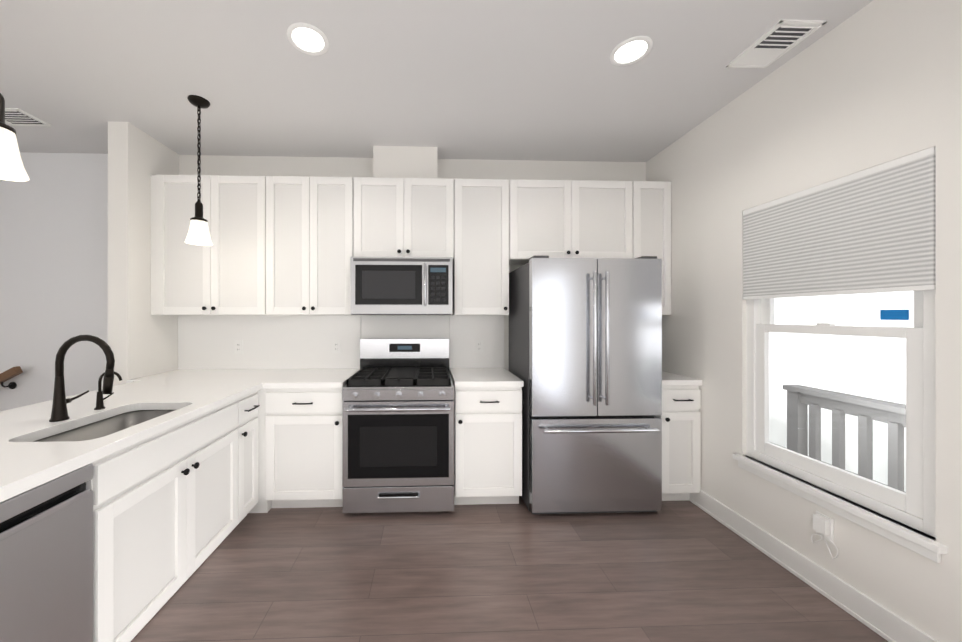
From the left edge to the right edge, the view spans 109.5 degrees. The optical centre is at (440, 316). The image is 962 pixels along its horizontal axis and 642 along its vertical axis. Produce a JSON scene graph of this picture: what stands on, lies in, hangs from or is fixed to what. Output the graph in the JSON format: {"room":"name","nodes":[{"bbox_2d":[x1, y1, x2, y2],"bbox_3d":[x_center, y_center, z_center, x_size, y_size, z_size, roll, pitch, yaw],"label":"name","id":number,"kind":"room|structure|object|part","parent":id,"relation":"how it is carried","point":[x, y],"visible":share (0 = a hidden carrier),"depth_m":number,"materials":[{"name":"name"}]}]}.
{"room":"kitchen","nodes":[
{"label":"kitchen","id":0,"kind":"room"},
{"bbox_2d":[108,121,178,385],"bbox_3d":[-2.292,-0.010,2.640,0.140,2.740,0.490,0,0,-2],"label":"wall","id":1,"kind":"structure","parent":0,"point":[142,341],"depth_m":2.45,"materials":[{"name":"white paint"}]},
{"bbox_2d":[0,152,645,411],"bbox_3d":[-1.292,-0.010,2.969,6.460,2.740,0.100,0,0,-2],"label":"wall","id":2,"kind":"structure","parent":0,"point":[53,253],"depth_m":2.86,"materials":[{"name":"white paint"}]},
{"bbox_2d":[0,366,22,388],"bbox_3d":[-3.887,0.662,2.783,0.886,0.506,0.097,0,0,-2],"label":"stair handrail","id":3,"kind":"object","parent":2,"relation":"attached to","point":[8,374],"visible":1,"depth_m":2.75,"materials":[{"name":"brown wood"}]},
{"bbox_2d":[151,175,265,314],"bbox_3d":[-1.784,-0.546,2.723,0.875,1.068,0.354,0,0,-2],"label":"upper cabinet","id":4,"kind":"object","parent":2,"relation":"attached to","point":[224,273],"depth_m":2.59,"materials":[{"name":"white wood"}]},
{"bbox_3d":[-2.197,-0.546,2.737,0.052,1.068,0.297,0,0,-2],"label":"wall cabinet filler","id":5,"kind":"part","parent":4,"relation":"part of","materials":[{"name":"white wood"}]},
{"bbox_2d":[266,176,353,314],"bbox_3d":[-1.013,-0.546,2.749,0.663,1.068,0.354,0,0,-2],"label":"upper cabinet","id":6,"kind":"object","parent":2,"relation":"attached to","point":[309,237],"visible":1,"depth_m":2.61,"materials":[{"name":"white wood"}]},
{"bbox_2d":[178,315,503,368],"bbox_3d":[-0.196,0.220,2.946,4.067,0.461,0.016,0,0,-2],"label":"backsplash","id":7,"kind":"structure","parent":2,"relation":"attached to","point":[279,341],"depth_m":2.91,"materials":[{"name":"white stone"}]},
{"bbox_2d":[234,340,242,353],"bbox_3d":[-1.719,0.260,2.882,0.070,0.114,0.008,0,0,-2],"label":"outlet","id":8,"kind":"object","parent":7,"relation":"attached to","point":[238,346],"visible":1,"depth_m":2.88,"materials":[{"name":"white plastic"}]},
{"bbox_2d":[332,340,340,352],"bbox_3d":[-0.895,0.260,2.910,0.070,0.114,0.008,0,0,-2],"label":"outlet","id":9,"kind":"object","parent":7,"relation":"attached to","point":[336,346],"visible":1,"depth_m":2.91,"materials":[{"name":"white plastic"}]},
{"bbox_2d":[475,340,482,352],"bbox_3d":[0.340,0.260,2.951,0.070,0.114,0.008,0,0,-2],"label":"outlet","id":10,"kind":"object","parent":7,"relation":"attached to","point":[478,346],"visible":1,"depth_m":2.95,"materials":[{"name":"white plastic"}]},
{"bbox_2d":[354,177,453,258],"bbox_3d":[-0.289,-0.766,2.774,0.780,0.628,0.354,0,0,-2],"label":"upper cabinet","id":11,"kind":"object","parent":2,"relation":"attached to","point":[403,217],"visible":0.85,"depth_m":2.63,"materials":[{"name":"white wood"}]},
{"bbox_2d":[351,257,452,314],"bbox_3d":[-0.295,-0.230,2.718,0.760,0.432,0.460,0,0,-2],"label":"over-the-range microwave","id":12,"kind":"object","parent":11,"relation":"attached to","point":[401,285],"visible":1,"depth_m":2.52,"materials":[{"name":"grey metal"}]},
{"bbox_2d":[452,179,508,314],"bbox_3d":[0.320,-0.546,2.794,0.433,1.068,0.354,0,0,-2],"label":"upper cabinet","id":13,"kind":"object","parent":2,"relation":"attached to","point":[481,253],"visible":1,"depth_m":2.66,"materials":[{"name":"white wood"}]},
{"bbox_2d":[509,179,631,264],"bbox_3d":[1.032,-0.766,2.818,0.986,0.628,0.354,0,0,-2],"label":"upper cabinet","id":14,"kind":"object","parent":2,"relation":"attached to","point":[571,219],"visible":0.92,"depth_m":2.68,"materials":[{"name":"white wood"}]},
{"bbox_2d":[632,181,670,314],"bbox_3d":[1.685,-0.546,2.840,0.313,1.068,0.354,0,0,-2],"label":"upper cabinet","id":15,"kind":"object","parent":2,"relation":"attached to","point":[651,218],"visible":0.5,"depth_m":2.70,"materials":[{"name":"white wood"}]},
{"bbox_2d":[373,146,436,177],"bbox_3d":[-0.287,-1.231,2.848,0.520,0.298,0.210,0,0,-2],"label":"wall","id":16,"kind":"structure","parent":0,"point":[403,162],"depth_m":2.74,"materials":[{"name":"white paint"}]},
{"bbox_2d":[0,0,872,161],"bbox_3d":[-1.197,-1.420,0.131,6.460,0.080,5.780,0,0,-2],"label":"ceiling","id":17,"kind":"structure","parent":0,"point":[544,80],"depth_m":1.92,"materials":[{"name":"white paint"}]},
{"bbox_2d":[0,93,29,181],"bbox_3d":[-1.449,-0.923,1.098,0.148,0.913,0.148,0,0,-2],"label":"pendant light","id":18,"kind":"object","parent":17,"relation":"hanging from","point":[12,168],"visible":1,"depth_m":1.10,"materials":[{"name":"white glass"}]},
{"bbox_2d":[5,108,50,125],"bbox_3d":[-2.937,-1.374,2.333,0.270,0.012,0.200,0,0,-2],"label":"ceiling vent","id":19,"kind":"object","parent":17,"relation":"in","point":[16,117],"visible":0.92,"depth_m":2.35,"materials":[{"name":"white metal"}]},
{"bbox_2d":[185,95,212,245],"bbox_3d":[-1.545,-0.923,2.165,0.148,0.913,0.148,0,0,-2],"label":"pendant light","id":20,"kind":"object","parent":17,"relation":"hanging from","point":[198,233],"visible":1,"depth_m":2.15,"materials":[{"name":"black metal"}]},
{"bbox_2d":[287,22,328,55],"bbox_3d":[-0.658,-1.376,1.685,0.196,0.008,0.196,0,0,-2],"label":"recessed light","id":21,"kind":"object","parent":17,"relation":"in","point":[307,38],"visible":1,"depth_m":1.68,"materials":[{"name":"white plastic"}]},
{"bbox_2d":[610,36,652,65],"bbox_3d":[0.990,-1.376,1.760,0.196,0.008,0.196,0,0,-2],"label":"recessed light","id":22,"kind":"object","parent":17,"relation":"in","point":[632,50],"visible":1,"depth_m":1.75,"materials":[{"name":"white plastic"}]},
{"bbox_2d":[726,19,826,67],"bbox_3d":[1.687,-1.374,1.718,0.220,0.012,0.290,0,0,-2],"label":"ceiling vent","id":23,"kind":"object","parent":17,"relation":"in","point":[777,40],"visible":0.98,"depth_m":1.69,"materials":[{"name":"white metal"}]},
{"bbox_2d":[131,496,887,641],"bbox_3d":[-1.197,1.390,0.131,6.460,0.060,5.780,0,0,-2],"label":"floor","id":24,"kind":"structure","parent":0,"point":[680,571],"depth_m":1.72,"materials":[{"name":"brown wood"}]},
{"bbox_2d":[0,464,92,641],"bbox_3d":[-1.483,0.929,0.862,0.596,0.862,0.596,0,0,-2],"label":"dishwasher","id":25,"kind":"object","parent":24,"relation":"on","point":[46,561],"visible":0.88,"depth_m":1.03,"materials":[{"name":"grey metal"}]},
{"bbox_2d":[34,401,237,641],"bbox_3d":[-1.507,0.925,1.602,0.659,0.870,0.871,0,0,-2],"label":"base cabinet","id":26,"kind":"object","parent":24,"relation":"on","point":[165,513],"visible":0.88,"depth_m":1.46,"materials":[{"name":"white wood"}]},
{"bbox_2d":[227,392,259,535],"bbox_3d":[-1.522,0.925,2.160,0.666,0.870,0.242,0,0,-2],"label":"base cabinet","id":27,"kind":"object","parent":24,"relation":"on","point":[247,426],"visible":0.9,"depth_m":2.16,"materials":[{"name":"white wood"}]},
{"bbox_2d":[249,389,270,512],"bbox_3d":[-1.539,0.925,2.609,0.662,0.870,0.597,0,0,-2],"label":"cabinet filler","id":28,"kind":"object","parent":24,"relation":"on","point":[262,505],"visible":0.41,"depth_m":2.32,"materials":[{"name":"white wood"}]},
{"bbox_2d":[265,388,342,507],"bbox_3d":[-0.942,0.925,2.601,0.527,0.870,0.653,0,0,-2],"label":"base cabinet","id":29,"kind":"object","parent":24,"relation":"on","point":[303,447],"visible":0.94,"depth_m":2.32,"materials":[{"name":"white wood"}]},
{"bbox_2d":[342,338,454,512],"bbox_3d":[-0.292,0.775,2.579,0.756,1.170,0.717,0,0,-2],"label":"range","id":30,"kind":"object","parent":24,"relation":"on","point":[398,396],"visible":1,"depth_m":2.28,"materials":[{"name":"grey metal"}]},
{"bbox_2d":[450,375,521,504],"bbox_3d":[0.328,0.925,2.644,0.472,0.870,0.653,0,0,-2],"label":"base cabinet","id":31,"kind":"object","parent":24,"relation":"on","point":[487,445],"visible":0.98,"depth_m":2.36,"materials":[{"name":"white wood"}]},
{"bbox_2d":[449,368,523,386],"bbox_3d":[0.329,0.470,2.657,0.481,0.040,0.628,0,0,-2],"label":"countertop","id":32,"kind":"structure","parent":31,"relation":"on","point":[482,377],"depth_m":2.46,"materials":[{"name":"white stone"}]},
{"bbox_2d":[509,255,661,513],"bbox_3d":[1.048,0.474,2.585,0.888,1.772,0.735,0,0,-2],"label":"refrigerator","id":33,"kind":"object","parent":24,"relation":"on","point":[585,350],"visible":0.94,"depth_m":2.28,"materials":[{"name":"grey metal"}]},
{"bbox_2d":[655,386,700,500],"bbox_3d":[1.698,0.925,2.690,0.294,0.870,0.653,0,0,-2],"label":"base cabinet","id":34,"kind":"object","parent":24,"relation":"on","point":[680,416],"visible":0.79,"depth_m":2.40,"materials":[{"name":"white wood"}]},
{"bbox_2d":[662,371,701,385],"bbox_3d":[1.698,0.470,2.703,0.298,0.040,0.628,0,0,-2],"label":"countertop","id":35,"kind":"structure","parent":34,"relation":"on","point":[670,379],"depth_m":2.39,"materials":[{"name":"white stone"}]},
{"bbox_3d":[-1.528,0.925,1.195,0.630,0.870,2.230,0,0,-2],"label":"panels","id":36,"kind":"object","parent":24,"relation":"on","visible":0},
{"bbox_2d":[0,369,359,501],"bbox_3d":[-1.411,0.470,1.488,1.541,0.040,2.848,0,0,-2],"label":"countertop","id":37,"kind":"structure","parent":36,"relation":"on","point":[27,462],"depth_m":1.62,"materials":[{"name":"white stone"}]},
{"bbox_2d":[49,335,114,421],"bbox_3d":[-1.559,0.265,1.522,0.259,0.370,0.156,0,0,-2],"label":"faucet","id":38,"kind":"object","parent":37,"relation":"on","point":[59,412],"visible":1,"depth_m":1.46,"materials":[{"name":"black metal"}]},
{"bbox_2d":[34,410,174,441],"bbox_3d":[-1.433,0.598,1.496,0.390,0.214,0.615,0,0,-2],"label":"sink basin","id":39,"kind":"object","parent":37,"relation":"in","point":[107,426],"depth_m":1.61,"materials":[{"name":"silver metal"}]},
{"bbox_2d":[94,371,121,409],"bbox_3d":[-1.616,0.357,1.673,0.125,0.186,0.092,0,0,-2],"label":"faucet","id":40,"kind":"object","parent":37,"relation":"on","point":[99,402],"visible":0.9,"depth_m":1.64,"materials":[{"name":"black metal"}]},
{"bbox_2d":[646,0,961,641],"bbox_3d":[1.982,-0.010,0.237,0.100,2.740,5.580,0,0,-2],"label":"wall","id":41,"kind":"structure","parent":0,"point":[873,83],"depth_m":1.65,"materials":[{"name":"white paint"}]},
{"bbox_2d":[689,490,938,641],"bbox_3d":[1.930,1.298,-0.027,0.020,0.125,5.055,0,0,-2],"label":"baseboard","id":42,"kind":"structure","parent":41,"relation":"attached to","point":[885,623],"depth_m":1.67,"materials":[{"name":"white wood"}]},
{"bbox_2d":[811,511,838,558],"bbox_3d":[1.867,1.064,1.649,0.034,0.184,0.115,0,0,-2],"label":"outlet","id":43,"kind":"object","parent":41,"relation":"attached to","point":[823,525],"visible":1,"depth_m":1.64,"materials":[{"name":"white plastic"}]},
{"bbox_2d":[743,147,935,299],"bbox_3d":[1.896,-0.379,1.695,0.026,0.549,0.792,0,0,-2],"label":"window blind","id":44,"kind":"object","parent":41,"relation":"attached to","point":[871,230],"visible":0.86,"depth_m":1.56,"materials":[{"name":"white fabric"}]},
{"bbox_2d":[733,290,947,562],"bbox_3d":[1.915,0.140,1.696,0.135,1.590,0.860,0,0,-2],"label":"window","id":45,"kind":"structure","parent":41,"relation":"in","point":[913,507],"depth_m":1.51,"materials":[{"name":"white plastic"}]},
{"label":"outside","id":46,"kind":"structure","parent":0,"visible":0},
{"bbox_2d":[770,385,905,492],"bbox_3d":[3.958,1.440,2.615,3.970,1.640,11.000,0,0,-2],"label":"railing","id":47,"kind":"object","parent":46,"point":[871,413],"depth_m":2.66,"materials":[{"name":"grey wood"}]},
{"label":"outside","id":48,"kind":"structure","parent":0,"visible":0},
{"bbox_2d":[769,291,913,491],"bbox_3d":[6.009,-0.140,2.184,0.001,11.000,16.000,0,0,-2],"label":"sky","id":49,"kind":"structure","parent":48,"point":[793,377],"depth_m":4.95,"materials":[{"name":"white"}]}
]}

